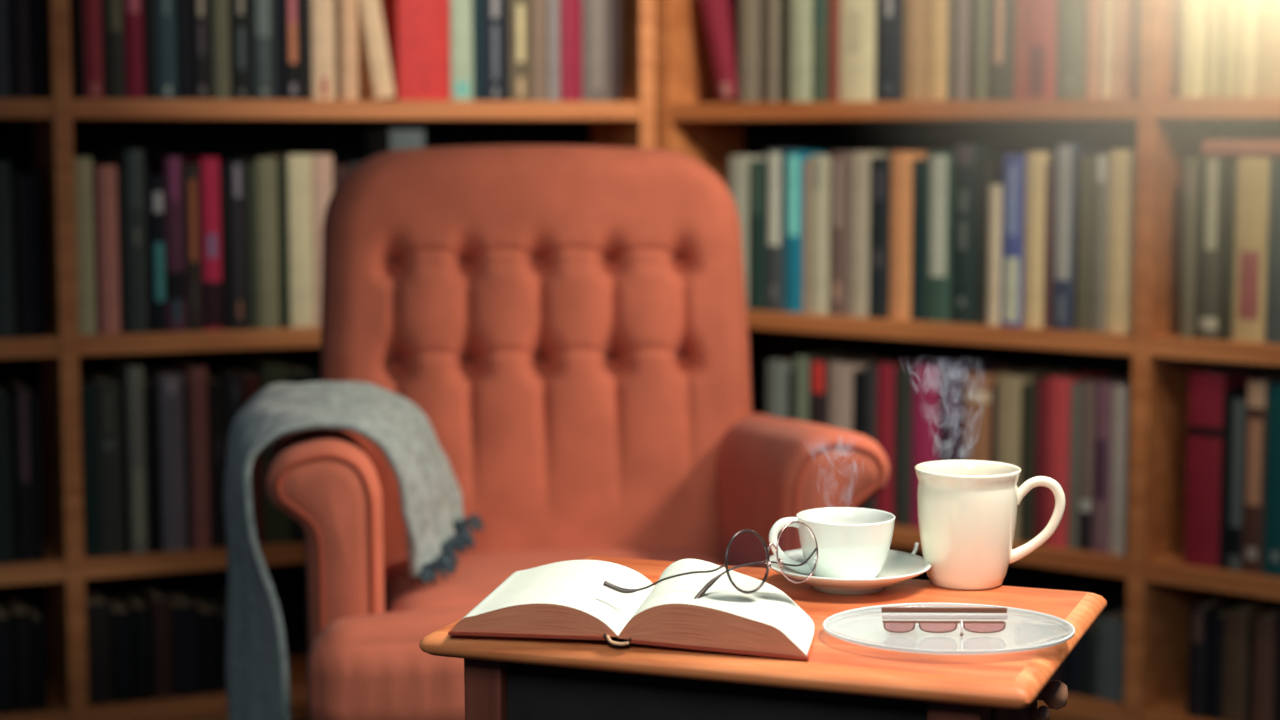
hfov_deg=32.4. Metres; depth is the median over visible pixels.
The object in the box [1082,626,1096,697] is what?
book
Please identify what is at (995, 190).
book
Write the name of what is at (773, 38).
book
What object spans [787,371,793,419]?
book
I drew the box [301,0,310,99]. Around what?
book
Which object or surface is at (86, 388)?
book
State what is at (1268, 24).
book
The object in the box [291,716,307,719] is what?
floor
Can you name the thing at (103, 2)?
book
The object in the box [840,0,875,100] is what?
book
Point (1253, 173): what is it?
book
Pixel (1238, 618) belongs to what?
book
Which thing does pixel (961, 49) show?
book
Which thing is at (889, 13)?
book
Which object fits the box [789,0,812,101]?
book
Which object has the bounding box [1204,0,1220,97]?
book
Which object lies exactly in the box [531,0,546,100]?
book
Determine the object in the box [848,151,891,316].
book
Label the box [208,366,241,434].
book
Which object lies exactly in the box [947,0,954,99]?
book
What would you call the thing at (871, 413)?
book
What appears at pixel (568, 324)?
armchair
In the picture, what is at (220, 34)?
book
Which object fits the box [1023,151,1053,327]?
book
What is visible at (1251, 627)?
book
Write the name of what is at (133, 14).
book
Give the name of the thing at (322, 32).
book
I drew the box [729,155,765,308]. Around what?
book
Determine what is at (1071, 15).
book
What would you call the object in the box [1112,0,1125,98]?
book
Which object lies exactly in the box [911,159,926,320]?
book
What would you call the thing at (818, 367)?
book
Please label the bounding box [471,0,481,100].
book
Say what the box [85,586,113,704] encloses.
book
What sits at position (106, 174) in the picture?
book
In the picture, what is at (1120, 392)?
book
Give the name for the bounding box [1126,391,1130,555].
book
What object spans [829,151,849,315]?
book
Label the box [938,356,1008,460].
book
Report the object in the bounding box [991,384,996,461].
book
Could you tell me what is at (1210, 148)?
book
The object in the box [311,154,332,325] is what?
book
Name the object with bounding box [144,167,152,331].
book
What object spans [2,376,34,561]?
book
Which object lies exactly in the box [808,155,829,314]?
book
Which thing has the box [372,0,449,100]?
book
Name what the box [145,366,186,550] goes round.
book
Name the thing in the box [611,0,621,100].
book
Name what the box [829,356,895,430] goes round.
book
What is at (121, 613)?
book
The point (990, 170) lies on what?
book
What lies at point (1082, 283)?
book
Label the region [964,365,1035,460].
book
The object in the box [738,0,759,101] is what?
book
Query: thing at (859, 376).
book
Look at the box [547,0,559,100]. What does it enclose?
book
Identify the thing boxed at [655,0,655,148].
wall
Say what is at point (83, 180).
book
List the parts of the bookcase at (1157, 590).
panel, shelf, shelf, panel, shelf, shelf, panel, shelf, shelf, shelf, shelf, panel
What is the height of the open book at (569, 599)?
0.038 m
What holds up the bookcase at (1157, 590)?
on the floor
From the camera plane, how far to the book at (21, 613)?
4.02 m
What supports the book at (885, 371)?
on the bookcase at (1157, 590)
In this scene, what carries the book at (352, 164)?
on the bookcase at (47, 134)
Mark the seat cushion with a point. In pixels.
(366, 660)
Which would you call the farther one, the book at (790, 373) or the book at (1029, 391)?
the book at (790, 373)
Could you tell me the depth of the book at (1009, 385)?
4.19 m
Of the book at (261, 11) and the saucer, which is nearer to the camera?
the saucer
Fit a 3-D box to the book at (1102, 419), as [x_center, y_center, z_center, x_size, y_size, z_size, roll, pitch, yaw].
[0.914,0.192,4.148,0.034,0.318,0.195,5,8,39]
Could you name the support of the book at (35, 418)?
on the bookcase at (47, 134)
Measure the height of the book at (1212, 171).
0.322 m
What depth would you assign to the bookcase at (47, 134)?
4.15 m
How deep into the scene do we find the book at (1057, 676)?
4.17 m
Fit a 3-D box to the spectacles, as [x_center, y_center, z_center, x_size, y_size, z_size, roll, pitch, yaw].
[0.063,0.162,1.764,0.178,0.058,0.070,-1,6,-10]
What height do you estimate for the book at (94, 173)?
0.295 m
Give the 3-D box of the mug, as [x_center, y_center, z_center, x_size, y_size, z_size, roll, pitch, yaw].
[0.303,0.149,1.962,0.121,0.105,0.094,5,8,38]
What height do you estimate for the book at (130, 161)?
0.335 m
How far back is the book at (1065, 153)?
4.08 m
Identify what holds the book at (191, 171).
on the bookcase at (47, 134)
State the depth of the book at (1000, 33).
4.14 m
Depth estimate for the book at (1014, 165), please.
4.15 m
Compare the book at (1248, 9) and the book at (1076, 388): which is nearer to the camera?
the book at (1248, 9)
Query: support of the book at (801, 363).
on the bookcase at (1157, 590)
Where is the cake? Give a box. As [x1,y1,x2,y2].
[881,607,1007,635]
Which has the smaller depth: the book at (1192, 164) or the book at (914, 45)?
the book at (1192, 164)
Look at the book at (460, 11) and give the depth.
4.23 m
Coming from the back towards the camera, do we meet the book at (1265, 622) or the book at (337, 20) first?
the book at (337, 20)
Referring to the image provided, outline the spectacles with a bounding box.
[603,521,817,598]
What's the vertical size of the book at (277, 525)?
0.340 m
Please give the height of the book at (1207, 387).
0.348 m
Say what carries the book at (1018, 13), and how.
on the bookcase at (1157, 590)
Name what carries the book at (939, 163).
on the bookcase at (1157, 590)
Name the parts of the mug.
handle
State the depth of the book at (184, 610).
4.13 m
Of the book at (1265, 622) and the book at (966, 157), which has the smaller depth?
the book at (1265, 622)
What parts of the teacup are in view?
handle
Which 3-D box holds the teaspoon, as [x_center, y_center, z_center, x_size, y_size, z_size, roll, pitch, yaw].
[0.219,0.181,2.044,0.082,0.020,0.018,0,6,0]
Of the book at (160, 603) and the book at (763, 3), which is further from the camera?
the book at (763, 3)
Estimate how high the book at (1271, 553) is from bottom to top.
0.341 m
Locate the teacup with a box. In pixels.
[769,507,894,578]
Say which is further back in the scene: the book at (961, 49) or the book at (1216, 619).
the book at (961, 49)
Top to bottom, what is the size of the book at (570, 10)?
0.332 m
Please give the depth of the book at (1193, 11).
3.89 m
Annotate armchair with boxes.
[265,145,888,719]
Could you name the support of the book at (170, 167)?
on the bookcase at (47, 134)
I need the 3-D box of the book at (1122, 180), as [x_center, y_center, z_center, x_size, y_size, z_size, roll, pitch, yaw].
[0.926,-0.222,4.074,0.050,0.335,0.164,5,8,39]
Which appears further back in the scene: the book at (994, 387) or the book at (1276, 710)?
the book at (994, 387)
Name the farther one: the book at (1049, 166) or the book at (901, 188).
the book at (901, 188)
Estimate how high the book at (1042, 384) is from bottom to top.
0.314 m
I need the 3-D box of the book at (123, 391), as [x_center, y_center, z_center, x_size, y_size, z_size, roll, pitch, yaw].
[-0.979,0.199,4.130,0.012,0.307,0.161,-2,6,-22]
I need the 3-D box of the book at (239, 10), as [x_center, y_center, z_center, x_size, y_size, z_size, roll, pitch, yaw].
[-0.775,-0.643,4.147,0.038,0.302,0.204,-3,6,-23]
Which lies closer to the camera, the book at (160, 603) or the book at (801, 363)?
the book at (160, 603)
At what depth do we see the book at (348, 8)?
4.14 m
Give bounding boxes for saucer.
[766,549,930,594]
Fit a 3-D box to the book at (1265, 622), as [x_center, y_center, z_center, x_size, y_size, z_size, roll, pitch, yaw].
[1.155,0.550,3.964,0.039,0.201,0.158,5,8,39]
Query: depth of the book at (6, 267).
3.94 m
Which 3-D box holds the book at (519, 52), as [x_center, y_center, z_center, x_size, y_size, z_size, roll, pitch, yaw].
[-0.263,-0.678,4.341,0.047,0.332,0.168,-2,6,-23]
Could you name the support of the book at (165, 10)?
on the bookcase at (47, 134)
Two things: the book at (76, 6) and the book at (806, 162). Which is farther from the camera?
the book at (806, 162)
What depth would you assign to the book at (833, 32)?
4.38 m
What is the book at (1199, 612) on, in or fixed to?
on the bookcase at (1157, 590)
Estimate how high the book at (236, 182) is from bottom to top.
0.314 m
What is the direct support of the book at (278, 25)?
on the bookcase at (47, 134)
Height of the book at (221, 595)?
0.163 m
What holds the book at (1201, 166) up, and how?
on the bookcase at (1157, 590)
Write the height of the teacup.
0.056 m
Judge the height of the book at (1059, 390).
0.320 m
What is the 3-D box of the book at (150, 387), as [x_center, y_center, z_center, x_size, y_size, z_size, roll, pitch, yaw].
[-0.935,0.192,4.157,0.027,0.316,0.184,-3,6,-23]
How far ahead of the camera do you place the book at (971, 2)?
4.18 m
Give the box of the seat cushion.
[307,548,720,719]
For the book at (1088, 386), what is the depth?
4.09 m
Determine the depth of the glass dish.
1.77 m
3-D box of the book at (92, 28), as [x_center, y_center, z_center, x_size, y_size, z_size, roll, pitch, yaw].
[-1.018,-0.632,4.036,0.030,0.304,0.188,-3,6,-23]
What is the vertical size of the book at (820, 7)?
0.316 m
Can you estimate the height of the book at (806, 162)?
0.311 m
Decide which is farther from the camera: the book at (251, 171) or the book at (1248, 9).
the book at (251, 171)
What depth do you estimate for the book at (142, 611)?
4.10 m
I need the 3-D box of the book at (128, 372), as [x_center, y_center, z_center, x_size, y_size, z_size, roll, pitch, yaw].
[-0.959,0.178,4.136,0.029,0.348,0.167,-3,6,-23]
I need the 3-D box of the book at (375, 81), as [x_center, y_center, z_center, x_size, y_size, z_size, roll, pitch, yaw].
[-0.532,-0.616,4.241,0.073,0.228,0.175,-2,6,-23]
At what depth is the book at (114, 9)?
3.98 m
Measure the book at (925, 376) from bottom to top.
0.321 m
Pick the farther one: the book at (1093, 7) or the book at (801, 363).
the book at (801, 363)
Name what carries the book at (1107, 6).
on the bookcase at (1157, 590)
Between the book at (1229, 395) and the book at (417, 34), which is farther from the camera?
the book at (417, 34)
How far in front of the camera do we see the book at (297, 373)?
4.19 m
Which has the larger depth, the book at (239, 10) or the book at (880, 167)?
the book at (880, 167)
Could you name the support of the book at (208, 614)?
on the bookcase at (47, 134)
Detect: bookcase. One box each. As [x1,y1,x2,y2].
[0,0,654,719]
[656,0,1279,719]
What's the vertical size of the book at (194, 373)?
0.342 m
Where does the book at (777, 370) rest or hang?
on the bookcase at (1157, 590)
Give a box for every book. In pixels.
[0,0,8,97]
[0,161,14,337]
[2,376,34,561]
[2,594,34,711]
[30,388,44,560]
[70,0,84,98]
[74,157,96,334]
[79,370,123,555]
[80,376,97,556]
[83,0,102,98]
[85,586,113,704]
[92,164,119,333]
[92,171,100,333]
[101,0,107,98]
[106,0,125,98]
[108,149,147,332]
[108,595,134,702]
[113,358,146,553]
[117,171,127,332]
[119,590,153,700]
[120,385,130,553]
[124,0,144,98]
[137,582,172,698]
[142,0,156,98]
[143,375,162,552]
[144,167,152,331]
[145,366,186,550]
[149,156,185,330]
[149,174,167,331]
[155,0,177,98]
[165,589,199,696]
[169,357,209,548]
[176,0,190,98]
[182,156,221,329]
[182,162,202,330]
[183,385,191,549]
[189,0,212,98]
[192,595,219,693]
[207,372,227,547]
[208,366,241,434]
[210,599,226,691]
[211,0,230,98]
[216,588,226,606]
[219,160,248,328]
[219,167,228,329]
[222,365,263,544]
[229,0,251,98]
[239,157,279,327]
[239,355,290,543]
[246,163,258,328]
[250,0,275,99]
[267,154,313,326]
[273,0,283,99]
[277,161,289,327]
[282,0,301,99]
[288,362,315,541]
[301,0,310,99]
[310,0,334,99]
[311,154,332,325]
[332,161,360,169]
[333,165,349,190]
[334,0,341,99]
[340,0,358,99]
[357,0,394,99]
[366,130,424,158]
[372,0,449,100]
[445,0,472,100]
[448,559,813,660]
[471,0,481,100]
[481,0,507,100]
[507,0,531,100]
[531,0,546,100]
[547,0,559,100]
[559,0,581,100]
[582,0,610,100]
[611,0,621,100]
[701,0,738,101]
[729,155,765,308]
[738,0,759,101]
[749,161,765,309]
[759,0,767,101]
[765,149,827,311]
[767,0,779,101]
[767,357,793,418]
[779,0,789,101]
[784,151,831,312]
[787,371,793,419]
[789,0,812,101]
[793,350,856,421]
[803,159,808,312]
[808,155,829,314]
[809,353,870,425]
[812,0,829,101]
[827,0,841,101]
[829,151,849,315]
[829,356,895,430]
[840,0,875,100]
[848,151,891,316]
[852,369,866,507]
[865,365,876,509]
[869,157,890,317]
[875,0,903,100]
[876,356,945,513]
[889,151,926,319]
[893,360,943,526]
[903,0,926,100]
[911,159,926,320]
[912,358,960,527]
[925,0,947,100]
[925,151,952,321]
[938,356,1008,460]
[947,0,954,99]
[950,144,1020,323]
[954,0,968,99]
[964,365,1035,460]
[968,0,974,99]
[974,0,987,99]
[976,159,1002,324]
[986,0,1014,99]
[987,184,1002,324]
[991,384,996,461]
[996,366,1070,540]
[1000,154,1025,326]
[1013,0,1022,99]
[1019,382,1036,542]
[1022,0,1057,99]
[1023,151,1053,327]
[1034,371,1095,544]
[1043,163,1053,328]
[1045,370,1109,547]
[1046,612,1109,684]
[1051,142,1120,329]
[1056,0,1085,98]
[1061,611,1104,695]
[1068,381,1081,548]
[1073,155,1093,330]
[1078,374,1129,550]
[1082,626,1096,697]
[1084,0,1100,98]
[1091,153,1109,331]
[1092,375,1131,552]
[1096,607,1125,702]
[1099,0,1114,98]
[1106,149,1136,333]
[1109,381,1130,555]
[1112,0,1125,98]
[1124,0,1139,98]
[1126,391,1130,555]
[1179,156,1203,337]
[1180,0,1206,97]
[1184,364,1263,567]
[1187,593,1250,717]
[1195,165,1203,337]
[1199,157,1236,338]
[1202,140,1279,156]
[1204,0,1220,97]
[1206,600,1245,719]
[1218,0,1240,97]
[1218,162,1236,339]
[1219,387,1245,568]
[1222,597,1279,719]
[1228,396,1245,570]
[1232,157,1279,341]
[1237,0,1257,97]
[1241,372,1279,573]
[1247,623,1254,719]
[1252,606,1279,719]
[1255,0,1279,96]
[1263,380,1279,576]
[1265,159,1279,343]
[1273,609,1279,719]
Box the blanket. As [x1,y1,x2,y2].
[224,381,483,719]
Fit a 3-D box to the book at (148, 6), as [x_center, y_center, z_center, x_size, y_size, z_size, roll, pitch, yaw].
[-0.920,-0.629,4.064,0.021,0.293,0.157,-2,6,-23]
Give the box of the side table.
[419,556,1106,719]
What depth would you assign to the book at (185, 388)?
4.10 m
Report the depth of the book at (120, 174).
4.02 m
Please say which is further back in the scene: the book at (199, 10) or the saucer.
the book at (199, 10)
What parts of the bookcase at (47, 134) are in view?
panel, shelf, shelf, shelf, shelf, panel, shelf, shelf, shelf, panel, shelf, panel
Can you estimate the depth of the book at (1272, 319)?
3.83 m
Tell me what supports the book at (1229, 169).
on the bookcase at (1157, 590)
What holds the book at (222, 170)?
on the bookcase at (47, 134)
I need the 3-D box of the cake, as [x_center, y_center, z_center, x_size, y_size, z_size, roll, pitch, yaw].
[0.243,0.209,1.756,0.100,0.020,0.016,0,6,1]
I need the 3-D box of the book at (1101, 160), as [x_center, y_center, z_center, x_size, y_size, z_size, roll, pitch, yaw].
[0.891,-0.221,4.098,0.031,0.327,0.156,5,8,39]
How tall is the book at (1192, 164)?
0.323 m
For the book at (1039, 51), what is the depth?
4.08 m
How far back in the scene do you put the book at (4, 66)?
3.90 m
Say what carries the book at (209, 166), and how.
on the bookcase at (47, 134)
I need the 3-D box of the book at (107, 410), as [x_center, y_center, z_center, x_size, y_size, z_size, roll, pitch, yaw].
[-1.012,0.191,4.133,0.045,0.323,0.204,-3,6,-23]
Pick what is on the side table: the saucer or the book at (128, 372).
the saucer
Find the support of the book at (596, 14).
on the bookcase at (47, 134)
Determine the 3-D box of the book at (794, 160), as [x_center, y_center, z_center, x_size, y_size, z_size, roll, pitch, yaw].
[0.374,-0.268,4.552,0.046,0.327,0.205,5,8,39]
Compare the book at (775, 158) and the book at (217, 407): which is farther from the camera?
the book at (775, 158)
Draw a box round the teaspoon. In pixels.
[911,543,918,553]
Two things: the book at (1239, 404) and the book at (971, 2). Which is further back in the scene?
the book at (971, 2)
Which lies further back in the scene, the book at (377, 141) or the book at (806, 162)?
the book at (806, 162)
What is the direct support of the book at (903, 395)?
on the bookcase at (1157, 590)
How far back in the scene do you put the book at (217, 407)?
4.12 m
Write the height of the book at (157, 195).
0.287 m
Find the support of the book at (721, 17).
on the bookcase at (1157, 590)
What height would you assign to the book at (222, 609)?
0.146 m
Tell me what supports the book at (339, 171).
on the bookcase at (47, 134)
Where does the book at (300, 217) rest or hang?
on the bookcase at (47, 134)
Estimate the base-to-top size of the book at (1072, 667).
0.128 m
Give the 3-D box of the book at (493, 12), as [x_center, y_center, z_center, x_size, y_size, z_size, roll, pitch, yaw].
[-0.316,-0.674,4.335,0.052,0.327,0.195,-2,6,-23]
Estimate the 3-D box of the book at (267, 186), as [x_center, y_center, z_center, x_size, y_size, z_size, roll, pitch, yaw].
[-0.725,-0.226,4.190,0.038,0.319,0.158,-3,6,-23]
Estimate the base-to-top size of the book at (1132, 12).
0.280 m
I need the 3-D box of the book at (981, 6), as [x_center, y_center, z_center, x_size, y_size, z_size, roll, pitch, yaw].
[0.702,-0.649,4.232,0.027,0.296,0.187,5,8,39]
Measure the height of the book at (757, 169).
0.306 m
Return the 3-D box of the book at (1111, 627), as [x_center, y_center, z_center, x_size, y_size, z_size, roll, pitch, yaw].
[0.938,0.551,4.173,0.058,0.154,0.204,5,8,39]
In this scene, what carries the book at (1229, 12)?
on the bookcase at (1157, 590)
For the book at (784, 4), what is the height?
0.313 m
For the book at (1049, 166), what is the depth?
4.11 m
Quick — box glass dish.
[823,603,1074,655]
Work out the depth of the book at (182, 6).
4.02 m
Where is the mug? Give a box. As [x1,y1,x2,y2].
[915,460,1064,589]
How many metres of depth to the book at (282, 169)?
4.13 m
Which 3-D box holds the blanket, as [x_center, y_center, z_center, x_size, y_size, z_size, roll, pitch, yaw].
[-0.393,0.359,3.103,0.392,0.641,0.359,-1,6,-9]
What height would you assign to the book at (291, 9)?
0.306 m
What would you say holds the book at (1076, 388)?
on the bookcase at (1157, 590)
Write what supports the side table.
on the floor
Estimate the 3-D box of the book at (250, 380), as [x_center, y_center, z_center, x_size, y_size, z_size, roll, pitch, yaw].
[-0.767,0.180,4.237,0.036,0.322,0.200,-3,6,-23]
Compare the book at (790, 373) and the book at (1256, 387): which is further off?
the book at (790, 373)
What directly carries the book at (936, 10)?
on the bookcase at (1157, 590)

